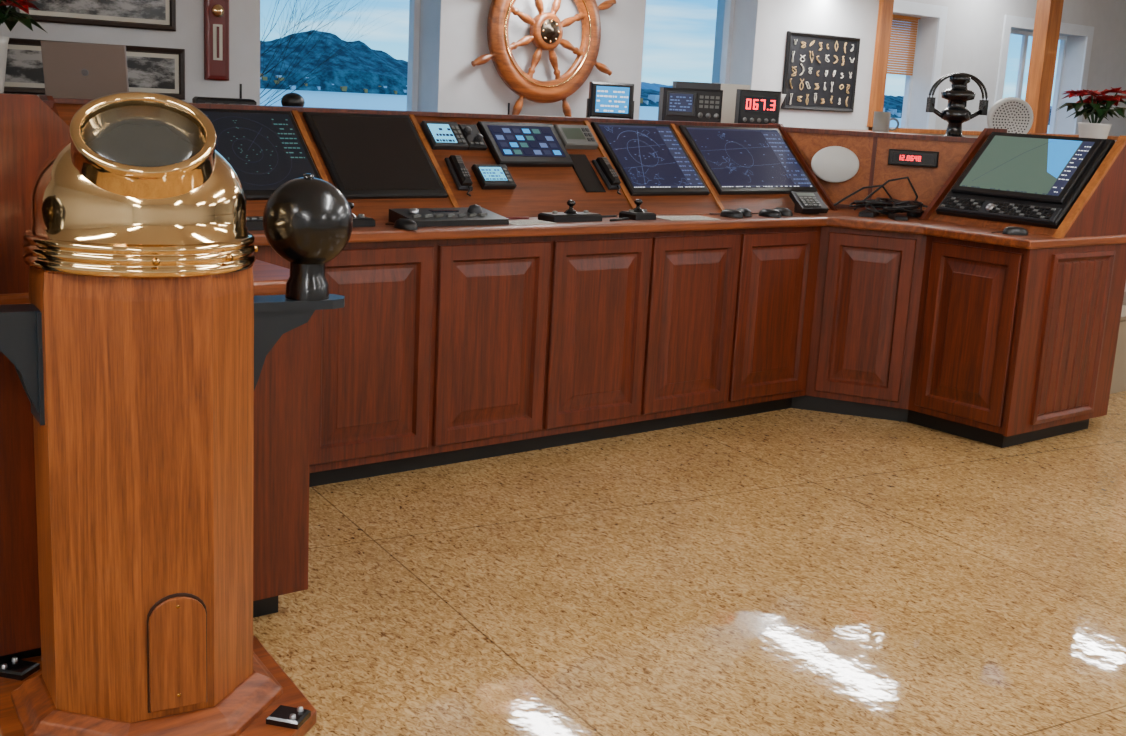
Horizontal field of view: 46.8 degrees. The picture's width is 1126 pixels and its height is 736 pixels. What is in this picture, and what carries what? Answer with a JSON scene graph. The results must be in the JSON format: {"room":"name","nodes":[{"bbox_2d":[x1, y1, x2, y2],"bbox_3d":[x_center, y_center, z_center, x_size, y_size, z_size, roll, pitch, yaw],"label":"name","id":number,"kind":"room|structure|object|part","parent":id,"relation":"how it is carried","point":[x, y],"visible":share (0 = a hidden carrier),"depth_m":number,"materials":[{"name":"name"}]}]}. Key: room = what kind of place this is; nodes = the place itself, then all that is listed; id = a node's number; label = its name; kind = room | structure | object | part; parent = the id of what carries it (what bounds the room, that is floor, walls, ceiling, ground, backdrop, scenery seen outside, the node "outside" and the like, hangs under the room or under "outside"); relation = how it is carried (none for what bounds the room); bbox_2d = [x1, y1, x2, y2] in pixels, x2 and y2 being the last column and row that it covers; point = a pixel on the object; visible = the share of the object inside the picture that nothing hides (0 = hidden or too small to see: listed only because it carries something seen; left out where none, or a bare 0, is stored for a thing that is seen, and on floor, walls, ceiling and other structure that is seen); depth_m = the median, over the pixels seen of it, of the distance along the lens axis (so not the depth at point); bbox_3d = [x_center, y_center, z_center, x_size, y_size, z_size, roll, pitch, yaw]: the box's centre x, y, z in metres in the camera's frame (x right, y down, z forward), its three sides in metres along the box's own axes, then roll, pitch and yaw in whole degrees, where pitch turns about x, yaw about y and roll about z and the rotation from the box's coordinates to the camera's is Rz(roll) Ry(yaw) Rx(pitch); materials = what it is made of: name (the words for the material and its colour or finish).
{"room":"control cabin","nodes":[
{"label":"control cabin","id":0,"kind":"room"},
{"bbox_2d":[0,0,1125,291],"bbox_3d":[0.732,-1.620,8.053,17.000,2.900,0.290,-7,15,-38],"label":"wall","id":1,"kind":"structure","parent":0,"point":[452,33],"depth_m":7.10,"materials":[{"name":"paint"}]},
{"bbox_2d":[4,38,49,93],"bbox_3d":[-2.264,-1.272,5.490,0.191,0.225,0.024,-7,15,-38],"label":"framed photograph","id":2,"kind":"object","parent":1,"relation":"attached to","point":[24,73],"depth_m":5.48,"materials":[{"name":"paper"}]},
{"bbox_2d":[12,0,175,30],"bbox_3d":[-2.007,-1.667,5.603,0.700,0.375,0.024,-7,15,-38],"label":"framed photograph","id":3,"kind":"object","parent":1,"relation":"attached to","point":[136,14],"visible":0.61,"depth_m":5.66,"materials":[{"name":"paper"}]},
{"bbox_2d":[126,45,184,99],"bbox_3d":[-1.829,-1.323,5.837,0.267,0.224,0.024,-7,15,-38],"label":"framed photograph","id":4,"kind":"object","parent":1,"relation":"attached to","point":[158,70],"depth_m":5.84,"materials":[{"name":"paper"}]},
{"bbox_2d":[204,0,228,80],"bbox_3d":[-1.587,-1.567,5.972,0.115,0.480,0.029,-7,15,-38],"label":"barometer","id":5,"kind":"object","parent":1,"relation":"attached to","point":[216,12],"visible":1,"depth_m":5.98,"materials":[{"name":"red wood"}]},
{"bbox_2d":[407,0,419,110],"bbox_3d":[-1.101,-1.692,6.516,1.010,1.010,0.270,-7,15,-38],"label":"window","id":6,"kind":"structure","parent":1,"relation":"in","point":[414,5],"depth_m":6.91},
{"bbox_2d":[471,0,615,116],"bbox_3d":[-0.091,-1.829,7.073,0.970,0.970,0.136,-7,15,-38],"label":"wheel","id":7,"kind":"object","parent":1,"relation":"attached to","point":[546,29],"visible":0.96,"depth_m":7.06,"materials":[{"name":"brown wood"}]},
{"bbox_2d":[719,0,734,83],"bbox_3d":[0.763,-1.910,8.004,0.940,1.010,0.270,-7,15,-38],"label":"window","id":8,"kind":"structure","parent":1,"relation":"in","point":[729,4],"depth_m":8.33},
{"bbox_2d":[781,31,859,111],"bbox_3d":[1.710,-1.952,8.606,0.710,0.490,0.026,-7,15,-38],"label":"board","id":9,"kind":"object","parent":1,"relation":"attached to","point":[820,70],"visible":1,"depth_m":8.60,"materials":[{"name":"black plastic"}]},
{"bbox_2d":[867,0,893,126],"bbox_3d":[2.172,-2.432,8.931,0.120,1.527,0.131,-7,15,-38],"label":"trim","id":10,"kind":"structure","parent":1,"relation":"attached to","point":[885,11],"depth_m":8.94,"materials":[{"name":"brown wood"}]},
{"bbox_2d":[1025,0,1063,133],"bbox_3d":[3.814,-2.630,10.273,0.180,1.527,0.120,-7,15,-38],"label":"trim","id":11,"kind":"structure","parent":1,"relation":"on","point":[1048,15],"depth_m":10.26,"materials":[{"name":"brown wood"}]},
{"bbox_2d":[253,292,1125,735],"bbox_3d":[3.260,0.652,5.216,17.000,0.100,11.300,-7,15,-38],"label":"floor","id":12,"kind":"structure","parent":0,"point":[790,571],"depth_m":4.08,"materials":[{"name":"plastic"}]},
{"bbox_2d":[0,92,352,735],"bbox_3d":[-0.956,0.109,2.976,0.808,1.451,0.808,6,12,13],"label":"compass binnacle","id":13,"kind":"object","parent":12,"relation":"on","point":[138,350],"visible":1,"depth_m":2.81,"materials":[{"name":"brown wood"}]},
{"bbox_2d":[22,92,255,277],"bbox_3d":[-0.927,-0.416,2.862,0.494,0.375,0.499,-7,15,-38],"label":"hood","id":14,"kind":"object","parent":13,"relation":"attached to","point":[140,186],"depth_m":2.70,"materials":[{"name":"gold metal"}]},
{"bbox_3d":[-0.881,-0.478,2.737,0.244,0.141,0.219,-7,15,-38],"label":"viewing glass","id":15,"kind":"part","parent":13,"relation":"part of","materials":[{"name":"clear glass"}]},
{"bbox_2d":[0,93,1125,665],"bbox_3d":[0.092,-0.427,5.809,7.000,1.435,2.583,-7,15,-38],"label":"console","id":16,"kind":"object","parent":12,"relation":"on","point":[446,345],"visible":0.67,"depth_m":5.69,"materials":[{"name":"brown wood"}]},
{"bbox_2d":[0,0,45,92],"bbox_3d":[-2.174,-1.228,4.852,0.472,0.456,0.469,-7,15,-38],"label":"plant","id":17,"kind":"object","parent":16,"relation":"on","point":[7,14],"visible":0.94,"depth_m":4.87,"materials":[{"name":"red plant"}]},
{"bbox_2d":[41,41,128,98],"bbox_3d":[-1.842,-1.152,5.110,0.320,0.234,0.248,3,12,-2],"label":"laptop","id":18,"kind":"object","parent":16,"relation":"on","point":[70,69],"visible":0.81,"depth_m":5.00,"materials":[{"name":"grey plastic"}]},
{"bbox_2d":[192,84,256,104],"bbox_3d":[-1.391,-1.114,5.345,0.240,0.110,0.143,-2,13,-22],"label":"router","id":19,"kind":"object","parent":16,"relation":"on","point":[214,100],"visible":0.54,"depth_m":5.29,"materials":[{"name":"black plastic"}]},
{"bbox_2d":[246,216,263,230],"bbox_3d":[-1.114,-0.511,4.572,0.260,0.042,0.130,-7,15,-38],"label":"keypad","id":20,"kind":"object","parent":16,"relation":"on","point":[252,222],"visible":0.27,"depth_m":4.53,"materials":[{"name":"black plastic"}]},
{"bbox_2d":[198,108,320,199],"bbox_3d":[-1.168,-0.812,4.936,0.453,0.318,0.328,-7,15,-38],"label":"monitor","id":21,"kind":"object","parent":16,"relation":"on","point":[266,150],"visible":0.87,"depth_m":4.95,"materials":[{"name":"black glass"}]},
{"bbox_2d":[281,92,304,106],"bbox_3d":[-1.146,-1.125,5.520,0.100,0.085,0.100,-7,15,-38],"label":"webcam","id":22,"kind":"object","parent":16,"relation":"on","point":[292,99],"visible":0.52,"depth_m":5.48,"materials":[{"name":"black plastic"}]},
{"bbox_2d":[348,202,374,226],"bbox_3d":[-0.795,-0.574,4.840,0.160,0.086,0.110,-7,15,-38],"label":"panel","id":23,"kind":"object","parent":16,"relation":"on","point":[360,220],"visible":0.46,"depth_m":4.83,"materials":[{"name":"black plastic"}]},
{"bbox_2d":[302,112,447,198],"bbox_3d":[-0.756,-0.860,5.265,0.492,0.318,0.328,-7,15,-38],"label":"monitor","id":24,"kind":"object","parent":16,"relation":"on","point":[365,156],"visible":0.93,"depth_m":5.24,"materials":[{"name":"black plastic"}]},
{"bbox_2d":[385,218,417,229],"bbox_3d":[-0.601,-0.542,4.858,0.066,0.036,0.167,-7,15,-38],"label":"computer mouse","id":25,"kind":"object","parent":16,"relation":"on","point":[406,224],"visible":1,"depth_m":4.81,"materials":[{"name":"black plastic"}]},
{"bbox_2d":[420,121,468,149],"bbox_3d":[-0.504,-0.990,5.545,0.175,0.114,0.117,-7,15,-38],"label":"color plotter","id":26,"kind":"object","parent":16,"relation":"on","point":[440,135],"visible":1,"depth_m":5.52,"materials":[{"name":"grey plastic"}]},
{"bbox_2d":[389,204,508,226],"bbox_3d":[-0.444,-0.604,5.103,0.440,0.071,0.190,-7,15,-38],"label":"control keypad","id":27,"kind":"object","parent":16,"relation":"on","point":[472,215],"visible":1,"depth_m":5.06,"materials":[{"name":"black plastic"}]},
{"bbox_2d":[444,155,472,196],"bbox_3d":[-0.426,-0.804,5.435,0.070,0.161,0.171,-5,15,-35],"label":"handset","id":28,"kind":"object","parent":16,"relation":"attached to","point":[459,173],"visible":1,"depth_m":5.42,"materials":[{"name":"grey plastic"}]},
{"bbox_2d":[458,124,486,149],"bbox_3d":[-0.395,-0.998,5.632,0.095,0.105,0.108,-7,15,-38],"label":"panel","id":29,"kind":"object","parent":16,"relation":"on","point":[474,139],"visible":1,"depth_m":5.61,"materials":[{"name":"black plastic"}]},
{"bbox_2d":[471,164,516,188],"bbox_3d":[-0.294,-0.814,5.544,0.170,0.100,0.102,-7,15,-38],"label":"display","id":30,"kind":"object","parent":16,"relation":"on","point":[489,176],"visible":1,"depth_m":5.52,"materials":[{"name":"black plastic"}]},
{"bbox_2d":[506,217,528,218],"bbox_3d":[-0.204,-0.620,5.383,0.145,0.010,0.010,-5,14,-33],"label":"pen","id":31,"kind":"object","parent":16,"relation":"on","point":[506,217],"visible":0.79,"depth_m":5.39,"materials":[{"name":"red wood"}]},
{"bbox_2d":[476,121,573,166],"bbox_3d":[-0.166,-0.994,5.785,0.410,0.184,0.189,-7,15,-38],"label":"display","id":32,"kind":"object","parent":16,"relation":"on","point":[510,144],"visible":1,"depth_m":5.75,"materials":[{"name":"black plastic"}]},
{"bbox_2d":[509,220,555,224],"bbox_3d":[-0.147,-0.591,5.280,0.220,0.004,0.120,-9,17,-44],"label":"paper sheet","id":33,"kind":"object","parent":16,"relation":"on","point":[517,222],"visible":0.98,"depth_m":5.28,"materials":[{"name":"white paper"}]},
{"bbox_2d":[0,208,1125,304],"bbox_3d":[0.071,-0.548,5.246,5.390,0.042,1.800,-7,15,-38],"label":"countertop","id":34,"kind":"structure","parent":16,"relation":"on","point":[268,278],"depth_m":5.69,"materials":[{"name":"brown wood"}]},
{"bbox_2d":[538,200,602,221],"bbox_3d":[0.033,-0.662,5.463,0.260,0.086,0.110,-7,15,-38],"label":"panel","id":35,"kind":"object","parent":16,"relation":"on","point":[570,215],"visible":1,"depth_m":5.43,"materials":[{"name":"black plastic"}]},
{"bbox_2d":[553,124,598,149],"bbox_3d":[0.058,-1.064,5.997,0.195,0.106,0.109,-7,15,-38],"label":"echo sounder","id":36,"kind":"object","parent":16,"relation":"on","point":[571,136],"visible":1,"depth_m":5.97,"materials":[{"name":"grey plastic"}]},
{"bbox_2d":[569,154,605,192],"bbox_3d":[0.103,-0.882,5.895,0.115,0.159,0.164,-7,15,-38],"label":"plate","id":37,"kind":"object","parent":16,"relation":"on","point":[582,167],"visible":1,"depth_m":5.88,"materials":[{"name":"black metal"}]},
{"bbox_2d":[591,157,620,194],"bbox_3d":[0.211,-0.878,5.943,0.070,0.161,0.171,-8,16,-42],"label":"handset","id":38,"kind":"object","parent":16,"relation":"attached to","point":[602,165],"visible":1,"depth_m":5.92,"materials":[{"name":"grey plastic"}]},
{"bbox_2d":[602,215,616,217],"bbox_3d":[0.182,-0.660,5.667,0.145,0.010,0.010,-9,17,-44],"label":"pen","id":39,"kind":"object","parent":16,"relation":"on","point":[604,216],"visible":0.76,"depth_m":5.68,"materials":[{"name":"grey plastic"}]},
{"bbox_2d":[586,82,633,118],"bbox_3d":[0.244,-1.354,6.654,0.240,0.205,0.092,1,12,-8],"label":"display","id":40,"kind":"object","parent":16,"relation":"on","point":[606,99],"visible":0.91,"depth_m":6.61,"materials":[{"name":"black plastic"}]},
{"bbox_2d":[609,218,628,220],"bbox_3d":[0.241,-0.635,5.564,0.010,0.010,0.145,11,14,33],"label":"pen","id":41,"kind":"object","parent":16,"relation":"on","point":[617,219],"visible":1,"depth_m":5.56,"materials":[{"name":"black plastic"}]},
{"bbox_2d":[619,199,655,219],"bbox_3d":[0.329,-0.697,5.699,0.120,0.086,0.110,-7,15,-38],"label":"lever","id":42,"kind":"object","parent":16,"relation":"on","point":[637,213],"visible":1,"depth_m":5.68,"materials":[{"name":"black plastic"}]},
{"bbox_2d":[591,122,709,195],"bbox_3d":[0.419,-0.997,6.202,0.500,0.318,0.328,-7,15,-38],"label":"monitor","id":43,"kind":"object","parent":16,"relation":"on","point":[650,160],"visible":1,"depth_m":6.17,"materials":[{"name":"black plastic"}]},
{"bbox_2d":[656,215,719,219],"bbox_3d":[0.548,-0.674,5.846,0.280,0.004,0.160,-5,14,-33],"label":"paper sheet","id":44,"kind":"object","parent":16,"relation":"on","point":[695,217],"visible":1,"depth_m":5.83,"materials":[{"name":"white paper"}]},
{"bbox_2d":[658,81,722,122],"bbox_3d":[0.701,-1.448,7.140,0.330,0.235,0.133,1,12,-8],"label":"radio transceiver","id":45,"kind":"object","parent":16,"relation":"on","point":[683,101],"visible":0.99,"depth_m":7.09,"materials":[{"name":"black plastic"}]},
{"bbox_2d":[701,82,749,122],"bbox_3d":[0.902,-1.517,7.499,0.360,0.240,0.010,0,12,-16],"label":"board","id":46,"kind":"object","parent":16,"relation":"on","point":[729,90],"visible":0.36,"depth_m":7.51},
{"bbox_2d":[709,209,742,217],"bbox_3d":[0.762,-0.722,6.046,0.166,0.036,0.066,13,16,40],"label":"computer mouse","id":47,"kind":"object","parent":16,"relation":"on","point":[731,213],"visible":1,"depth_m":6.00,"materials":[{"name":"black plastic"}]},
{"bbox_2d":[736,208,751,216],"bbox_3d":[0.844,-0.742,6.159,0.065,0.036,0.166,0,12,-15],"label":"computer mouse","id":48,"kind":"object","parent":16,"relation":"on","point":[746,212],"visible":0.65,"depth_m":6.09,"materials":[{"name":"black plastic"}]},
{"bbox_2d":[679,125,817,194],"bbox_3d":[0.950,-1.059,6.626,0.715,0.318,0.328,-7,15,-38],"label":"monitor","id":49,"kind":"object","parent":16,"relation":"on","point":[737,160],"visible":1,"depth_m":6.59,"materials":[{"name":"black plastic"}]},
{"bbox_2d":[734,89,780,123],"bbox_3d":[1.072,-1.420,7.157,0.230,0.210,0.101,1,12,-8],"label":"readout","id":50,"kind":"object","parent":16,"relation":"on","point":[752,106],"visible":0.98,"depth_m":7.12,"materials":[{"name":"black plastic"}]},
{"bbox_2d":[752,209,781,217],"bbox_3d":[0.962,-0.740,6.180,0.166,0.036,0.066,13,16,40],"label":"computer mouse","id":51,"kind":"object","parent":16,"relation":"on","point":[764,212],"visible":0.94,"depth_m":6.14,"materials":[{"name":"black plastic"}]},
{"bbox_2d":[780,94,785,106],"bbox_3d":[1.214,-1.494,7.564,0.150,0.200,0.150,-7,15,-38],"label":"desk lamp","id":52,"kind":"object","parent":16,"relation":"on","point":[782,95],"visible":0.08,"depth_m":7.51,"materials":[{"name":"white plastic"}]},
{"bbox_2d":[774,207,792,215],"bbox_3d":[1.041,-0.760,6.294,0.066,0.036,0.167,-7,15,-38],"label":"computer mouse","id":53,"kind":"object","parent":16,"relation":"on","point":[784,211],"visible":0.69,"depth_m":6.24,"materials":[{"name":"black plastic"}]},
{"bbox_2d":[789,191,828,213],"bbox_3d":[1.216,-0.815,6.434,0.150,0.104,0.134,-2,13,-21],"label":"desk telephone","id":54,"kind":"object","parent":16,"relation":"on","point":[805,202],"visible":1,"depth_m":6.41,"materials":[{"name":"black plastic"}]},
{"bbox_2d":[811,146,858,182],"bbox_3d":[1.431,-1.075,6.861,0.251,0.190,0.096,3,12,0],"label":"disc","id":55,"kind":"object","parent":16,"relation":"attached to","point":[835,164],"visible":1,"depth_m":6.83,"materials":[{"name":"plastic"}]},
{"bbox_2d":[830,177,927,220],"bbox_3d":[1.653,-0.864,6.553,0.427,0.194,0.501,0,12,-14],"label":"cable tangle","id":56,"kind":"object","parent":16,"relation":"on","point":[912,210],"visible":0.98,"depth_m":6.54,"materials":[{"name":"black plastic"}]},
{"bbox_2d":[872,111,898,132],"bbox_3d":[1.791,-1.356,7.231,0.136,0.130,0.092,8,13,24],"label":"coffee mug","id":57,"kind":"object","parent":16,"relation":"on","point":[881,120],"visible":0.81,"depth_m":7.20,"materials":[{"name":"white ceramic"}]},
{"bbox_2d":[888,149,938,167],"bbox_3d":[1.815,-1.087,6.747,0.250,0.080,0.035,7,13,18],"label":"readout","id":58,"kind":"object","parent":16,"relation":"attached to","point":[896,156],"visible":1,"depth_m":6.73,"materials":[{"name":"black plastic"}]},
{"bbox_2d":[926,73,988,136],"bbox_3d":[2.124,-1.409,7.016,0.312,0.357,0.180,3,12,0],"label":"pelorus sight","id":59,"kind":"object","parent":16,"relation":"on","point":[956,113],"visible":0.94,"depth_m":6.97,"materials":[{"name":"black metal"}]},
{"bbox_2d":[991,227,1027,235],"bbox_3d":[2.026,-0.625,5.904,0.166,0.036,0.066,4,12,6],"label":"computer mouse","id":60,"kind":"object","parent":16,"relation":"on","point":[1022,231],"visible":1,"depth_m":5.88,"materials":[{"name":"black plastic"}]},
{"bbox_2d":[987,97,1032,133],"bbox_3d":[2.378,-1.323,6.942,0.236,0.243,0.113,2,12,-3],"label":"speaker","id":61,"kind":"object","parent":16,"relation":"on","point":[1013,114],"visible":0.8,"depth_m":6.91},
{"bbox_2d":[936,132,1114,228],"bbox_3d":[2.216,-0.916,6.269,0.428,0.410,0.655,-7,15,-38],"label":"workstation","id":62,"kind":"object","parent":16,"relation":"on","point":[1016,178],"visible":1,"depth_m":6.20,"materials":[{"name":"black plastic"}]},
{"bbox_2d":[1056,87,1125,138],"bbox_3d":[2.751,-1.289,6.706,0.396,0.315,0.394,-7,15,-38],"label":"plant","id":63,"kind":"object","parent":16,"relation":"on","point":[1095,129],"visible":0.95,"depth_m":6.67,"materials":[{"name":"green plant"}]},
{"bbox_2d":[1110,305,1125,393],"bbox_3d":[3.113,-0.126,7.541,0.520,0.440,0.420,-7,15,-38],"label":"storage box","id":64,"kind":"object","parent":12,"relation":"on","point":[1118,384],"visible":0.04,"depth_m":7.32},
{"bbox_2d":[712,0,1125,135],"bbox_3d":[3.879,-2.337,12.215,6.800,2.900,0.260,-7,15,-38],"label":"wall","id":65,"kind":"structure","parent":0,"point":[974,28],"depth_m":11.95,"materials":[{"name":"paint"}]},
{"bbox_2d":[895,18,918,127],"bbox_3d":[2.877,-2.507,11.321,0.760,1.100,0.270,-7,15,-38],"label":"window","id":66,"kind":"structure","parent":65,"relation":"in","point":[908,81],"depth_m":11.64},
{"bbox_2d":[887,14,920,75],"bbox_3d":[2.851,-2.812,11.308,0.700,0.498,0.040,-7,15,-38],"label":"roller blind","id":67,"kind":"object","parent":66,"relation":"attached to","point":[899,17],"visible":0.6,"depth_m":11.40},
{"bbox_2d":[893,0,1093,134],"bbox_3d":[3.905,-2.594,11.984,3.400,1.300,0.019,-7,15,-38],"label":"trim","id":68,"kind":"structure","parent":65,"relation":"attached to","point":[900,6],"depth_m":12.01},
{"bbox_2d":[1010,30,1066,133],"bbox_3d":[4.550,-2.702,12.657,1.340,1.100,0.270,-7,15,-38],"label":"window","id":69,"kind":"structure","parent":65,"relation":"in","point":[1063,39],"depth_m":13.04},
{"label":"outside","id":70,"kind":"structure","parent":0,"visible":0},
{"bbox_3d":[-3.949,-0.605,24.531,140.000,0.400,26.000,-7,15,-38],"label":"bank","id":71,"kind":"object","parent":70,"visible":0},
{"bbox_2d":[260,0,392,105],"bbox_3d":[-4.005,-1.478,12.127,4.584,6.449,3.018,-2,13,-24],"label":"bare tree","id":72,"kind":"object","parent":71,"relation":"on","point":[330,11],"visible":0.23,"depth_m":12.01,"materials":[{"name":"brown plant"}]},
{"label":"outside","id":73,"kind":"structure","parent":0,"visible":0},
{"bbox_2d":[260,88,1049,132],"bbox_3d":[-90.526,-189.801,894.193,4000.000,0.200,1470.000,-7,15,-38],"label":"sea","id":74,"kind":"structure","parent":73,"point":[321,99],"depth_m":318.27,"materials":[{"name":"teal liquid"}]},
{"bbox_2d":[260,30,1051,124],"bbox_3d":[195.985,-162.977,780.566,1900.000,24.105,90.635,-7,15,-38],"label":"hillside","id":75,"kind":"structure","parent":74,"relation":"on","point":[368,70],"depth_m":517.61,"materials":[{"name":"paint"}]},
{"bbox_2d":[641,82,1051,108],"bbox_3d":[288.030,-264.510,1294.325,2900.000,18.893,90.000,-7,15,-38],"label":"range","id":76,"kind":"object","parent":74,"relation":"on","point":[644,85],"visible":0.01,"depth_m":1107.89,"materials":[{"name":"blue"}]}
]}

